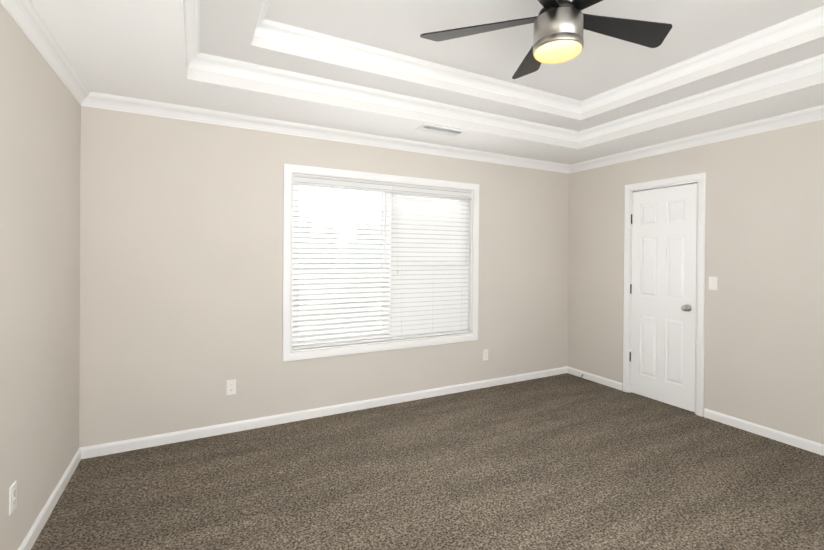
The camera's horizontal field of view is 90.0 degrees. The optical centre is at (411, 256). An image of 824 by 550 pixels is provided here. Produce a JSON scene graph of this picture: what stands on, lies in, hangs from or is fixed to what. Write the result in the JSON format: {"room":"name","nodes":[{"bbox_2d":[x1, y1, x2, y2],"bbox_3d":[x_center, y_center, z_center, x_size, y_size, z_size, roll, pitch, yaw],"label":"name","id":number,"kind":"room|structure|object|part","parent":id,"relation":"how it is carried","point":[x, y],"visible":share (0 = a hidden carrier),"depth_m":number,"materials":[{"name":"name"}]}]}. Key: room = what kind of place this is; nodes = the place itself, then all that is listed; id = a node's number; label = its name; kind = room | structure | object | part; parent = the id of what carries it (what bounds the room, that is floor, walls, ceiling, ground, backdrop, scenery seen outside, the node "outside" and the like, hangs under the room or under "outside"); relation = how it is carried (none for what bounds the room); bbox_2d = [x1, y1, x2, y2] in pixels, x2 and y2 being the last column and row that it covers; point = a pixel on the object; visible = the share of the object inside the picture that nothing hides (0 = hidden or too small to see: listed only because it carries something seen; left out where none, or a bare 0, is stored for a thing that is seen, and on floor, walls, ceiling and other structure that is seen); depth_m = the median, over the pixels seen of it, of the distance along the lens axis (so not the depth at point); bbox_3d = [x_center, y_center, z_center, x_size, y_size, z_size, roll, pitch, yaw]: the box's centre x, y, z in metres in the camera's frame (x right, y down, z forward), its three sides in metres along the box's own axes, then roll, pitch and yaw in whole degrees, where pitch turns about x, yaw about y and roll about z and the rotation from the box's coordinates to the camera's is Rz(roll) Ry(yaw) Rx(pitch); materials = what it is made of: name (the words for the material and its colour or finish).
{"room":"empty bedroom","nodes":[
{"label":"empty bedroom","id":0,"kind":"room"},
{"bbox_2d":[0,3,80,549],"bbox_3d":[-1.356,0.138,0.950,0.140,2.475,4.020,0,0,-28],"label":"wall","id":1,"kind":"structure","parent":0,"point":[40,133],"depth_m":2.00,"materials":[{"name":"paint"}]},
{"bbox_2d":[9,480,16,515],"bbox_3d":[-1.701,1.029,1.758,0.007,0.115,0.070,0,0,-28],"label":"electrical outlet","id":2,"kind":"object","parent":1,"relation":"attached to","point":[12,497],"visible":1,"depth_m":1.75,"materials":[{"name":"white plastic"}]},
{"bbox_2d":[0,0,95,107],"bbox_3d":[-1.255,-1.037,0.993,0.067,0.085,3.840,0,0,-28],"label":"crown molding","id":3,"kind":"structure","parent":1,"relation":"attached to","point":[28,18],"depth_m":2.05,"materials":[{"name":"white paint"}]},
{"bbox_2d":[18,447,85,549],"bbox_3d":[-1.298,1.337,0.990,0.013,0.076,3.960,0,0,-28],"label":"baseboard","id":4,"kind":"structure","parent":1,"relation":"attached to","point":[31,537],"depth_m":2.20,"materials":[{"name":"white paint"}]},
{"bbox_2d":[79,106,568,447],"bbox_3d":[-0.216,0.135,3.895,4.893,2.475,0.140,0,0,-28],"label":"wall","id":5,"kind":"structure","parent":0,"point":[181,272],"depth_m":3.19,"materials":[{"name":"paint"}]},
{"bbox_2d":[226,379,235,394],"bbox_3d":[-1.403,1.016,3.196,0.070,0.115,0.007,0,0,-28],"label":"electrical outlet","id":6,"kind":"object","parent":5,"relation":"attached to","point":[230,387],"visible":1,"depth_m":3.19,"materials":[{"name":"white plastic"}]},
{"bbox_2d":[86,367,565,457],"bbox_3d":[-0.189,1.334,3.832,4.613,0.076,0.013,0,0,-28],"label":"baseboard","id":7,"kind":"structure","parent":5,"relation":"attached to","point":[202,432],"depth_m":3.41,"materials":[{"name":"white paint"}]},
{"bbox_2d":[80,92,571,172],"bbox_3d":[-0.159,-1.040,3.799,4.613,0.085,0.067,0,0,-28],"label":"crown molding","id":8,"kind":"structure","parent":5,"relation":"attached to","point":[103,101],"depth_m":3.40,"materials":[{"name":"white paint"}]},
{"bbox_2d":[282,164,478,361],"bbox_3d":[-0.211,0.057,3.877,1.966,1.620,0.144,0,0,-28],"label":"window","id":9,"kind":"structure","parent":5,"relation":"in","point":[287,354],"depth_m":3.69,"materials":[{"name":"white paint"}]},
{"bbox_2d":[293,175,391,348],"bbox_3d":[-0.598,0.052,3.646,0.899,1.447,0.070,0,0,-28],"label":"window blind","id":10,"kind":"object","parent":9,"relation":"attached to","point":[301,180],"visible":0.92,"depth_m":3.63,"materials":[{"name":"white plastic"}]},
{"bbox_3d":[-0.231,0.057,3.916,1.672,1.326,0.032,0,0,-28],"label":"glass","id":11,"kind":"part","parent":9,"relation":"part of","materials":[{"name":"glass"}]},
{"bbox_3d":[-0.231,0.057,3.915,1.802,1.456,0.060,0,0,-28],"label":"window sashes","id":12,"kind":"part","parent":9,"relation":"part of","materials":[{"name":"white plastic"}]},
{"bbox_2d":[390,185,471,339],"bbox_3d":[0.200,0.057,4.064,0.899,1.447,0.070,0,0,-28],"label":"window blind","id":13,"kind":"object","parent":9,"relation":"attached to","point":[429,285],"visible":0.92,"depth_m":4.05,"materials":[{"name":"white plastic"}]},
{"bbox_2d":[291,173,472,351],"bbox_3d":[-0.219,0.057,3.893,1.824,1.478,0.138,0,0,-28],"label":"liner","id":14,"kind":"object","parent":5,"relation":"attached to","point":[469,282],"visible":0.42,"depth_m":3.90,"materials":[{"name":"white paint"}]},
{"bbox_2d":[483,349,487,360],"bbox_3d":[0.776,1.038,4.338,0.070,0.115,0.007,0,0,-28],"label":"electrical outlet","id":15,"kind":"object","parent":5,"relation":"attached to","point":[485,354],"visible":1,"depth_m":4.33,"materials":[{"name":"white plastic"}]},
{"bbox_2d":[31,373,823,549],"bbox_3d":[0.739,1.412,2.058,4.893,0.050,4.300,0,0,-28],"label":"floor","id":16,"kind":"structure","parent":0,"point":[566,461],"depth_m":2.50,"materials":[{"name":"carpet"}]},
{"bbox_2d":[32,0,823,164],"bbox_3d":[0.760,-1.263,2.047,4.893,0.390,4.300,0,0,-28],"label":"ceiling","id":17,"kind":"structure","parent":0,"point":[599,64],"depth_m":2.65,"materials":[{"name":"white paint"}]},
{"bbox_2d":[184,0,203,67],"bbox_3d":[-0.692,-1.186,1.286,0.065,0.080,2.640,0,0,-28],"label":"crown molding","id":18,"kind":"structure","parent":17,"relation":"attached to","point":[197,59],"depth_m":2.20,"materials":[{"name":"white paint"}]},
{"bbox_2d":[255,0,273,35],"bbox_3d":[-0.399,-1.324,1.444,0.065,0.080,2.040,0,0,-28],"label":"crown molding","id":19,"kind":"structure","parent":17,"relation":"attached to","point":[263,25],"depth_m":2.39,"materials":[{"name":"white paint"}]},
{"bbox_2d":[187,53,579,141],"bbox_3d":[0.155,-1.188,3.286,3.421,0.080,0.065,0,0,-28],"label":"crown molding","id":20,"kind":"structure","parent":17,"relation":"attached to","point":[212,63],"depth_m":3.04,"materials":[{"name":"white paint"}]},
{"bbox_2d":[254,21,583,113],"bbox_3d":[0.300,-1.325,3.016,2.763,0.080,0.065,0,0,-28],"label":"crown molding","id":21,"kind":"structure","parent":17,"relation":"attached to","point":[329,44],"depth_m":2.85,"materials":[{"name":"white paint"}]},
{"bbox_2d":[415,124,465,136],"bbox_3d":[0.245,-1.072,3.511,0.410,0.010,0.170,0,0,-28],"label":"ceiling vent","id":22,"kind":"object","parent":17,"relation":"in","point":[439,130],"visible":1,"depth_m":3.50,"materials":[{"name":"white metal"}]},
{"bbox_2d":[420,0,671,78],"bbox_3d":[0.770,-1.173,2.036,1.314,0.370,1.330,0,0,-28],"label":"fan","id":23,"kind":"object","parent":17,"relation":"hanging from","point":[560,26],"visible":1,"depth_m":2.07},
{"bbox_2d":[580,54,823,141],"bbox_3d":[2.281,-1.169,2.844,0.065,0.080,2.640,0,0,-28],"label":"crown molding","id":24,"kind":"structure","parent":17,"relation":"attached to","point":[813,65],"depth_m":2.99,"materials":[{"name":"white paint"}]},
{"bbox_2d":[582,5,823,111],"bbox_3d":[1.991,-1.311,2.696,0.065,0.080,2.040,0,0,-28],"label":"crown molding","id":25,"kind":"structure","parent":17,"relation":"attached to","point":[812,19],"depth_m":2.69,"materials":[{"name":"white paint"}]},
{"bbox_2d":[567,119,823,443],"bbox_3d":[2.854,0.162,3.155,0.140,2.475,4.020,0,0,-28],"label":"wall","id":26,"kind":"structure","parent":0,"point":[764,317],"depth_m":3.33,"materials":[{"name":"paint"}]},
{"bbox_2d":[566,366,622,390],"bbox_3d":[2.018,1.349,4.574,0.013,0.076,0.688,0,0,-28],"label":"baseboard","id":27,"kind":"structure","parent":26,"relation":"attached to","point":[608,382],"depth_m":4.55,"materials":[{"name":"white paint"}]},
{"bbox_2d":[630,184,696,411],"bbox_3d":[2.385,0.367,3.934,0.044,2.030,0.620,0,0,-28],"label":"door","id":28,"kind":"structure","parent":26,"relation":"in","point":[664,262],"depth_m":3.90,"materials":[{"name":"white paint"}]},
{"bbox_3d":[2.230,0.320,4.196,0.012,1.500,0.011,0,0,-28],"label":"door hinges","id":29,"kind":"part","parent":28,"relation":"part of","materials":[{"name":"silver metal"}]},
{"bbox_2d":[681,304,691,311],"bbox_3d":[2.456,0.464,3.697,0.068,0.064,0.064,0,0,-28],"label":"door knob","id":30,"kind":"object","parent":28,"relation":"attached to","point":[687,307],"depth_m":3.69,"materials":[{"name":"silver metal"}]},
{"bbox_2d":[623,172,705,416],"bbox_3d":[2.426,0.330,3.950,0.157,2.125,0.760,0,0,-28],"label":"door frame","id":31,"kind":"structure","parent":26,"relation":"attached to","point":[700,178],"depth_m":3.67,"materials":[{"name":"white paint"}]},
{"bbox_2d":[568,105,823,172],"bbox_3d":[2.772,-1.014,3.102,0.067,0.085,3.840,0,0,-28],"label":"crown molding","id":32,"kind":"structure","parent":26,"relation":"attached to","point":[816,113],"depth_m":3.51,"materials":[{"name":"white paint"}]},
{"bbox_2d":[708,276,717,289],"bbox_3d":[2.573,0.230,3.526,0.012,0.115,0.070,0,0,-28],"label":"light switch","id":33,"kind":"object","parent":26,"relation":"attached to","point":[713,283],"visible":1,"depth_m":3.52,"materials":[{"name":"white plastic"}]},
{"bbox_2d":[704,408,823,455],"bbox_3d":[3.118,1.366,2.474,0.013,0.076,2.492,0,0,-28],"label":"baseboard","id":34,"kind":"structure","parent":26,"relation":"attached to","point":[818,448],"depth_m":3.18,"materials":[{"name":"white paint"}]},
{"label":"outside","id":35,"kind":"structure","parent":0,"visible":0},
{"bbox_2d":[298,186,459,339],"bbox_3d":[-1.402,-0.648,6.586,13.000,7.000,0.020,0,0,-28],"label":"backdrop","id":36,"kind":"structure","parent":35,"point":[341,195],"depth_m":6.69,"materials":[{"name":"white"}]}
]}

